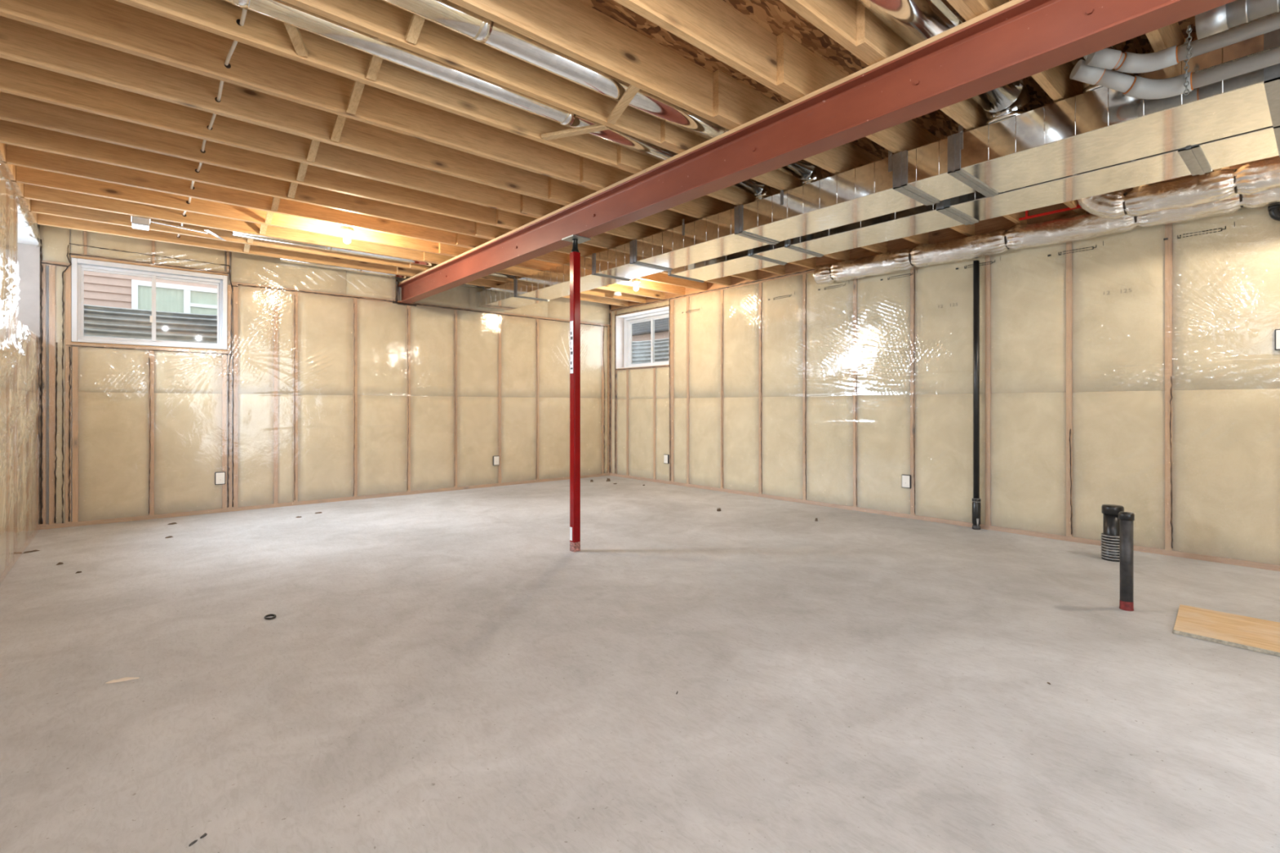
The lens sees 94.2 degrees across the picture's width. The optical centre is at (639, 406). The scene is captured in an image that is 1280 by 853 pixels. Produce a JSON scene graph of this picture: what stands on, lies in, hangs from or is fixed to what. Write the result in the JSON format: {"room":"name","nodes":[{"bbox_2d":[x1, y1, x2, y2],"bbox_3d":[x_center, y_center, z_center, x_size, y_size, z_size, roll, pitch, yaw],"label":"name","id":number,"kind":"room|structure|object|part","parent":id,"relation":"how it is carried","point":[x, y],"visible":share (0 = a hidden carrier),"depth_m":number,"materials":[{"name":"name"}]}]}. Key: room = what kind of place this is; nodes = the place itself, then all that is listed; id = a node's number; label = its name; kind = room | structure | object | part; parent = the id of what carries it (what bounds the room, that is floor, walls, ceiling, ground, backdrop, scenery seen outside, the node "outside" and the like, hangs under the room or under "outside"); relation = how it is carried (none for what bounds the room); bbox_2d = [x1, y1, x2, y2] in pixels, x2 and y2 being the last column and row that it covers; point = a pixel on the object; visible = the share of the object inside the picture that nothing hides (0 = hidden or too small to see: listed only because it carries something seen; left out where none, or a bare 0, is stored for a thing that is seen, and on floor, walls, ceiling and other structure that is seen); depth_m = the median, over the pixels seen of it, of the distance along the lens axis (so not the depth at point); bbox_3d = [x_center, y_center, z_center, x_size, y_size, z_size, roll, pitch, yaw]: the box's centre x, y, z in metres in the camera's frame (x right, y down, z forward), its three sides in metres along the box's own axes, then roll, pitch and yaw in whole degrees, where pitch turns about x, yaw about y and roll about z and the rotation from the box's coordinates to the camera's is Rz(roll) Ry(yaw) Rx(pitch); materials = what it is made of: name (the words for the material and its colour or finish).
{"room":"unfinished basement","nodes":[
{"label":"unfinished basement","id":0,"kind":"room"},
{"bbox_2d":[0,154,42,585],"bbox_3d":[-2.432,-0.340,1.698,0.363,2.839,9.244,0,0,-41],"label":"wall","id":1,"kind":"structure","parent":0,"point":[20,351],"depth_m":4.06,"materials":[{"name":"plastic"}]},
{"bbox_2d":[16,206,39,337],"bbox_3d":[-4.953,-1.011,4.557,0.384,0.826,1.400,0,0,-41],"label":"window","id":2,"kind":"structure","parent":1,"relation":"in","point":[28,247],"depth_m":5.15,"materials":[{"name":"white plastic"}]},
{"bbox_2d":[37,224,610,529],"bbox_3d":[-2.970,-0.340,7.390,7.023,2.839,0.348,0,0,-41],"label":"wall","id":3,"kind":"structure","parent":0,"point":[326,386],"depth_m":6.58,"materials":[{"name":"plastic"}]},
{"bbox_3d":[-5.226,-1.273,5.318,0.200,0.036,0.089,0,0,-41],"label":"plate","id":4,"kind":"part","parent":3,"relation":"part of","materials":[{"name":"brown wood"}]},
{"bbox_3d":[-4.707,-0.565,5.764,1.170,0.039,0.089,0,0,-41],"label":"window sill plate","id":5,"kind":"part","parent":3,"relation":"part of","materials":[{"name":"brown wood"}]},
{"bbox_2d":[71,257,227,350],"bbox_3d":[-4.711,-0.966,5.767,1.159,0.758,0.110,0,0,-41],"label":"window","id":6,"kind":"structure","parent":3,"relation":"in","point":[79,265],"depth_m":5.73,"materials":[{"name":"white plastic"}]},
{"bbox_3d":[-4.913,-0.952,5.613,0.532,0.638,0.016,0,0,-41],"label":"sash","id":7,"kind":"part","parent":6,"relation":"part of","materials":[{"name":"white plastic"}]},
{"bbox_3d":[-4.542,-0.952,5.955,0.538,0.638,0.016,0,0,-41],"label":"sash","id":8,"kind":"part","parent":6,"relation":"part of","materials":[{"name":"white plastic"}]},
{"bbox_2d":[84,304,217,343],"bbox_3d":[-5.100,-0.658,6.221,1.600,0.777,0.645,0,0,-41],"label":"window well","id":9,"kind":"object","parent":3,"relation":"attached to","point":[99,321],"visible":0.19,"depth_m":6.42,"materials":[{"name":"metal"}]},
{"bbox_2d":[214,471,225,484],"bbox_3d":[-4.294,0.728,6.077,0.087,0.127,0.074,0,0,-41],"label":"outlet box","id":10,"kind":"object","parent":3,"relation":"attached to","point":[220,477],"visible":1,"depth_m":6.05,"materials":[{"name":"white plastic"}]},
{"bbox_3d":[-2.904,1.061,7.313,6.323,0.038,0.089,0,0,-41],"label":"plate","id":11,"kind":"part","parent":3,"relation":"part of","materials":[{"name":"brown wood"}]},
{"bbox_3d":[-2.377,-1.273,7.766,4.933,0.036,0.089,0,0,-41],"label":"plate","id":12,"kind":"part","parent":3,"relation":"part of","materials":[{"name":"brown wood"}]},
{"bbox_2d":[493,455,499,465],"bbox_3d":[-1.965,0.730,8.077,0.087,0.127,0.074,0,0,-41],"label":"outlet box","id":13,"kind":"object","parent":3,"relation":"attached to","point":[495,459],"visible":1,"depth_m":8.05,"materials":[{"name":"white plastic"}]},
{"bbox_2d":[0,0,1275,306],"bbox_3d":[0.006,-1.654,3.924,7.023,0.270,9.545,0,0,-41],"label":"ceiling","id":14,"kind":"structure","parent":0,"point":[107,107],"depth_m":3.23,"materials":[{"name":"brown wood"}]},
{"bbox_2d":[131,215,226,240],"bbox_3d":[-3.893,-1.542,5.068,0.259,0.155,0.731,0,0,34],"label":"junction box","id":15,"kind":"object","parent":14,"relation":"attached to","point":[138,222],"visible":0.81,"depth_m":4.87,"materials":[{"name":"metal"}]},
{"bbox_2d":[176,8,247,237],"bbox_3d":[-1.757,-1.586,2.577,0.027,0.027,8.200,0,0,-41],"label":"electrical cable","id":16,"kind":"object","parent":14,"relation":"attached to","point":[241,21],"visible":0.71,"depth_m":2.97,"materials":[{"name":"white plastic"}]},
{"bbox_2d":[339,225,354,235],"bbox_3d":[-2.519,-1.483,5.113,0.112,0.158,0.112,0,0,-41],"label":"ceiling lamp","id":17,"kind":"object","parent":14,"relation":"attached to","point":[347,230],"visible":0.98,"depth_m":5.08,"materials":[{"name":"white ceramic"}]},
{"bbox_2d":[231,231,522,279],"bbox_3d":[-2.532,-1.579,6.269,2.927,0.136,0.118,0,0,-41],"label":"duct","id":18,"kind":"object","parent":14,"relation":"attached to","point":[234,233],"visible":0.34,"depth_m":5.89,"materials":[{"name":"metal"}]},
{"bbox_2d":[279,257,491,290],"bbox_3d":[-2.870,-1.579,7.046,2.427,0.136,0.118,0,0,-41],"label":"duct","id":19,"kind":"object","parent":14,"relation":"attached to","point":[483,288],"visible":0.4,"depth_m":6.73,"materials":[{"name":"metal"}]},
{"bbox_2d":[613,291,621,295],"bbox_3d":[-0.299,-1.504,7.915,0.110,0.038,0.110,0,0,-41],"label":"junction box","id":20,"kind":"object","parent":14,"relation":"attached to","point":[616,293],"visible":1,"depth_m":7.87,"materials":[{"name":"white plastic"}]},
{"bbox_2d":[631,278,640,285],"bbox_3d":[-0.048,-1.483,7.209,0.112,0.158,0.112,0,0,-41],"label":"ceiling lamp","id":21,"kind":"object","parent":14,"relation":"attached to","point":[635,281],"visible":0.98,"depth_m":7.17,"materials":[{"name":"white ceramic"}]},
{"bbox_2d":[397,0,1235,303],"bbox_3d":[-0.039,-1.394,3.954,0.134,0.258,8.910,0,0,-41],"label":"steel beam","id":22,"kind":"structure","parent":14,"relation":"attached to","point":[1013,41],"depth_m":2.73,"materials":[{"name":"red metal"}]},
{"bbox_2d":[476,28,1279,311],"bbox_3d":[0.910,-1.429,4.720,0.593,0.251,8.774,0,0,-41],"label":"duct","id":23,"kind":"object","parent":14,"relation":"attached to","point":[1103,126],"visible":0.93,"depth_m":3.34,"materials":[{"name":"metal"}]},
{"bbox_2d":[223,0,772,200],"bbox_3d":[-0.582,-1.597,3.128,4.093,0.172,0.132,0,0,-41],"label":"duct","id":24,"kind":"object","parent":23,"relation":"attached to","point":[281,11],"visible":0.7,"depth_m":2.79,"materials":[{"name":"metal"}]},
{"bbox_2d":[382,0,823,186],"bbox_3d":[-0.002,-1.609,3.089,3.322,0.196,0.158,0,0,-41],"label":"duct","id":25,"kind":"object","parent":23,"relation":"attached to","point":[446,14],"visible":0.48,"depth_m":2.73,"materials":[{"name":"metal"}]},
{"bbox_2d":[857,0,1030,124],"bbox_3d":[0.814,-1.631,2.188,3.246,0.241,0.208,0,0,-41],"label":"duct","id":26,"kind":"object","parent":23,"relation":"on","point":[915,21],"visible":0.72,"depth_m":2.46,"materials":[{"name":"metal"}]},
{"bbox_2d":[1071,44,1123,93],"bbox_3d":[1.364,-1.609,2.120,2.432,0.196,0.158,0,0,-41],"label":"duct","id":27,"kind":"object","parent":23,"relation":"on","point":[1086,87],"visible":0.11,"depth_m":2.81,"materials":[{"name":"metal"}]},
{"bbox_2d":[667,125,1279,282],"bbox_3d":[2.321,-1.409,3.925,0.498,0.211,5.730,0,0,-41],"label":"duct","id":28,"kind":"object","parent":14,"relation":"attached to","point":[1202,158],"visible":0.58,"depth_m":3.86,"materials":[{"name":"metal"}]},
{"bbox_2d":[813,187,1279,284],"bbox_3d":[3.493,-1.401,4.524,0.215,0.218,4.868,0,0,-41],"label":"duct","id":29,"kind":"object","parent":14,"relation":"hanging from","point":[1088,225],"visible":0.85,"depth_m":4.84,"materials":[{"name":"silver metal"}]},
{"bbox_2d":[1267,204,1279,221],"bbox_3d":[4.167,-1.256,3.836,0.060,0.113,0.160,0,0,-41],"label":"trap","id":30,"kind":"object","parent":29,"relation":"attached to","point":[1273,210],"visible":1,"depth_m":3.85,"materials":[{"name":"black plastic"}]},
{"bbox_2d":[1018,203,1081,220],"bbox_3d":[3.236,-1.560,4.678,0.025,0.080,0.440,0,0,-41],"label":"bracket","id":31,"kind":"object","parent":14,"relation":"attached to","point":[1027,216],"visible":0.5,"depth_m":4.70,"materials":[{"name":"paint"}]},
{"bbox_2d":[1069,44,1279,99],"bbox_3d":[2.760,-1.428,1.961,2.177,0.197,0.256,0,0,44],"label":"vent pipe","id":32,"kind":"object","parent":14,"relation":"attached to","point":[1136,86],"visible":0.97,"depth_m":2.53,"materials":[{"name":"grey plastic"}]},
{"bbox_2d":[1076,155,1279,218],"bbox_3d":[3.993,-1.466,3.401,0.229,0.320,2.514,0,0,-41],"label":"duct","id":33,"kind":"object","parent":14,"relation":"hanging from","point":[1252,177],"visible":0.8,"depth_m":3.83,"materials":[{"name":"silver metal"}]},
{"bbox_2d":[1084,11,1279,73],"bbox_3d":[2.656,-1.477,1.819,0.201,0.129,2.100,0,0,-41],"label":"vent pipe","id":34,"kind":"object","parent":14,"relation":"attached to","point":[1106,58],"visible":0.98,"depth_m":2.43,"materials":[{"name":"grey plastic"}]},
{"bbox_2d":[1183,37,1189,95],"bbox_3d":[2.275,-1.415,2.474,0.014,0.237,0.014,0,0,4],"label":"chain","id":35,"kind":"object","parent":14,"relation":"hanging from","point":[1185,42],"visible":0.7,"depth_m":2.47,"materials":[{"name":"grey metal"}]},
{"bbox_2d":[1186,25,1192,59],"bbox_3d":[2.210,-1.466,2.392,0.014,0.135,0.014,0,0,4],"label":"chain","id":36,"kind":"object","parent":14,"relation":"hanging from","point":[1189,28],"visible":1,"depth_m":2.39,"materials":[{"name":"grey metal"}]},
{"bbox_2d":[1195,0,1279,39],"bbox_3d":[2.622,-1.425,1.544,0.131,0.121,1.725,0,0,-41],"label":"flue pipe","id":37,"kind":"object","parent":14,"relation":"attached to","point":[1224,17],"visible":0.75,"depth_m":2.11,"materials":[{"name":"metal"}]},
{"bbox_2d":[0,475,1279,852],"bbox_3d":[0.055,1.140,3.867,8.123,0.120,9.695,0,0,-41],"label":"floor","id":38,"kind":"structure","parent":0,"point":[441,672],"depth_m":2.28,"materials":[{"name":"concrete"}]},
{"bbox_2d":[22,550,39,553],"bbox_3d":[-4.527,1.075,4.420,0.026,0.010,0.098,0,0,20],"label":"chip","id":39,"kind":"object","parent":38,"relation":"on","point":[26,552],"visible":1,"depth_m":4.41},
{"bbox_2d":[106,677,139,683],"bbox_3d":[-2.042,1.077,2.345,0.106,0.006,0.028,0,0,-31],"label":"paper scrap","id":40,"kind":"object","parent":38,"relation":"on","point":[123,679],"visible":1,"depth_m":2.34,"materials":[{"name":"beige paper"}]},
{"bbox_2d":[188,840,197,847],"bbox_3d":[-1.106,1.078,1.470,0.010,0.003,0.025,0,0,10],"label":"chip","id":41,"kind":"object","parent":38,"relation":"on","point":[195,841],"visible":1,"depth_m":1.47,"materials":[{"name":"black plastic"}]},
{"bbox_2d":[263,613,276,619],"bbox_3d":[-1.893,1.075,3.043,0.054,0.010,0.070,0,0,-41],"label":"ring","id":42,"kind":"object","parent":38,"relation":"on","point":[269,615],"visible":1,"depth_m":3.04,"materials":[{"name":"black plastic"}]},
{"bbox_2d":[561,234,591,551],"bbox_3d":[-0.478,-0.092,4.466,0.160,2.344,0.150,0,0,-41],"label":"support post","id":43,"kind":"object","parent":38,"relation":"on","point":[575,255],"visible":1,"depth_m":4.44,"materials":[{"name":"red metal"}]},
{"bbox_3d":[-0.478,-1.259,4.466,0.160,0.010,0.150,0,0,-41],"label":"plate","id":44,"kind":"part","parent":43,"relation":"part of","materials":[{"name":"grey metal"}]},
{"bbox_2d":[972,260,981,529],"bbox_3d":[2.967,-0.104,5.244,0.071,2.368,0.070,0,0,-41],"label":"stack","id":45,"kind":"object","parent":38,"relation":"on","point":[976,500],"visible":1,"depth_m":5.22,"materials":[{"name":"black plastic"}]},
{"bbox_2d":[1100,504,1124,562],"bbox_3d":[3.340,0.889,4.200,0.135,0.382,0.135,0,0,-41],"label":"pipe","id":46,"kind":"object","parent":38,"relation":"on","point":[1110,536],"visible":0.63,"depth_m":4.16,"materials":[{"name":"black plastic"}]},
{"bbox_2d":[1118,511,1134,611],"bbox_3d":[2.595,0.821,3.171,0.067,0.518,0.067,0,0,-41],"label":"pipe","id":47,"kind":"object","parent":38,"relation":"on","point":[1126,518],"visible":1,"depth_m":3.15,"materials":[{"name":"black plastic"}]},
{"bbox_2d":[1173,604,1279,657],"bbox_3d":[3.118,1.069,2.567,0.545,0.020,1.232,0,0,-41],"label":"wooden board","id":48,"kind":"object","parent":38,"relation":"on","point":[1259,635],"visible":1,"depth_m":2.83,"materials":[{"name":"beige wood"}]},
{"bbox_2d":[609,155,1279,571],"bbox_3d":[2.581,-0.340,6.003,0.348,2.839,9.244,0,0,-41],"label":"wall","id":49,"kind":"structure","parent":0,"point":[1137,370],"depth_m":5.11,"materials":[{"name":"plastic"}]},
{"bbox_2d":[615,306,669,368],"bbox_3d":[0.139,-0.997,8.864,0.324,0.818,1.216,0,0,-41],"label":"window","id":50,"kind":"structure","parent":49,"relation":"in","point":[624,322],"depth_m":9.21,"materials":[{"name":"white plastic"}]},
{"bbox_3d":[0.032,-0.983,9.112,0.016,0.670,0.552,0,0,-41],"label":"sash","id":51,"kind":"part","parent":50,"relation":"part of","materials":[{"name":"white plastic"}]},
{"bbox_3d":[0.139,-0.595,8.864,0.324,0.013,1.192,0,0,-41],"label":"reveal sill","id":52,"kind":"part","parent":50,"relation":"part of","materials":[{"name":"white paint"}]},
{"bbox_3d":[0.356,-0.983,8.707,0.016,0.670,0.546,0,0,-41],"label":"sash","id":53,"kind":"part","parent":50,"relation":"part of","materials":[{"name":"white plastic"}]},
{"bbox_3d":[0.054,-0.580,8.789,0.089,0.039,1.205,0,0,-41],"label":"window sill plate","id":54,"kind":"part","parent":49,"relation":"part of","materials":[{"name":"brown wood"}]},
{"bbox_2d":[631,337,668,364],"bbox_3d":[0.305,-0.696,9.423,0.645,0.852,2.140,0,0,-41],"label":"window well","id":55,"kind":"object","parent":49,"relation":"attached to","point":[641,350],"visible":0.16,"depth_m":10.05,"materials":[{"name":"metal"}]},
{"bbox_2d":[663,453,669,463],"bbox_3d":[0.387,0.732,8.353,0.074,0.127,0.087,0,0,-41],"label":"outlet box","id":56,"kind":"object","parent":49,"relation":"attached to","point":[666,457],"visible":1,"depth_m":8.32,"materials":[{"name":"white plastic"}]},
{"bbox_3d":[2.439,-1.505,6.012,0.089,0.038,8.844,0,0,-41],"label":"plate","id":57,"kind":"part","parent":49,"relation":"part of","materials":[{"name":"brown wood"}]},
{"bbox_2d":[901,474,911,488],"bbox_3d":[2.599,0.723,5.778,0.074,0.127,0.087,0,0,-41],"label":"outlet box","id":58,"kind":"object","parent":49,"relation":"attached to","point":[905,479],"visible":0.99,"depth_m":5.75,"materials":[{"name":"white plastic"}]},
{"bbox_3d":[2.439,1.061,6.012,0.089,0.038,8.844,0,0,-41],"label":"plate","id":59,"kind":"part","parent":49,"relation":"part of","materials":[{"name":"brown wood"}]},
{"bbox_2d":[1275,328,1279,350],"bbox_3d":[4.224,-0.440,3.885,0.074,0.137,0.102,0,0,-41],"label":"outlet box","id":60,"kind":"object","parent":49,"relation":"attached to","point":[1277,331],"visible":1,"depth_m":3.89,"materials":[{"name":"white plastic"}]},
{"label":"outside","id":61,"kind":"structure","parent":0,"visible":0},
{"bbox_3d":[-1.633,-0.920,6.506,22.000,0.100,28.000,0,0,-41],"label":"ground","id":62,"kind":"structure","parent":61,"visible":0},
{"bbox_2d":[84,271,217,315],"bbox_3d":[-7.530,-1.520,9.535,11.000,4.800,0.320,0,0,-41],"label":"house","id":63,"kind":"structure","parent":62,"relation":"on","point":[100,289],"depth_m":9.26,"materials":[{"name":"pink"}]},
{"bbox_2d":[137,285,183,312],"bbox_3d":[-7.547,-1.535,9.371,0.560,0.690,0.018,0,0,-41],"label":"window","id":64,"kind":"structure","parent":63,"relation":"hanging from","point":[168,298],"depth_m":9.38,"materials":[{"name":"glass"}]},
{"bbox_2d":[190,290,217,315],"bbox_3d":[-6.929,-1.535,9.902,0.900,0.690,0.004,0,0,-41],"label":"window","id":65,"kind":"structure","parent":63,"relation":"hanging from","point":[201,302],"depth_m":9.72,"materials":[{"name":"glass"}]},
{"bbox_2d":[631,317,668,341],"bbox_3d":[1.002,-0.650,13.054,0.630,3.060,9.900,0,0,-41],"label":"house","id":66,"kind":"structure","parent":62,"relation":"on","point":[641,331],"depth_m":13.74,"materials":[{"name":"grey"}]}
]}

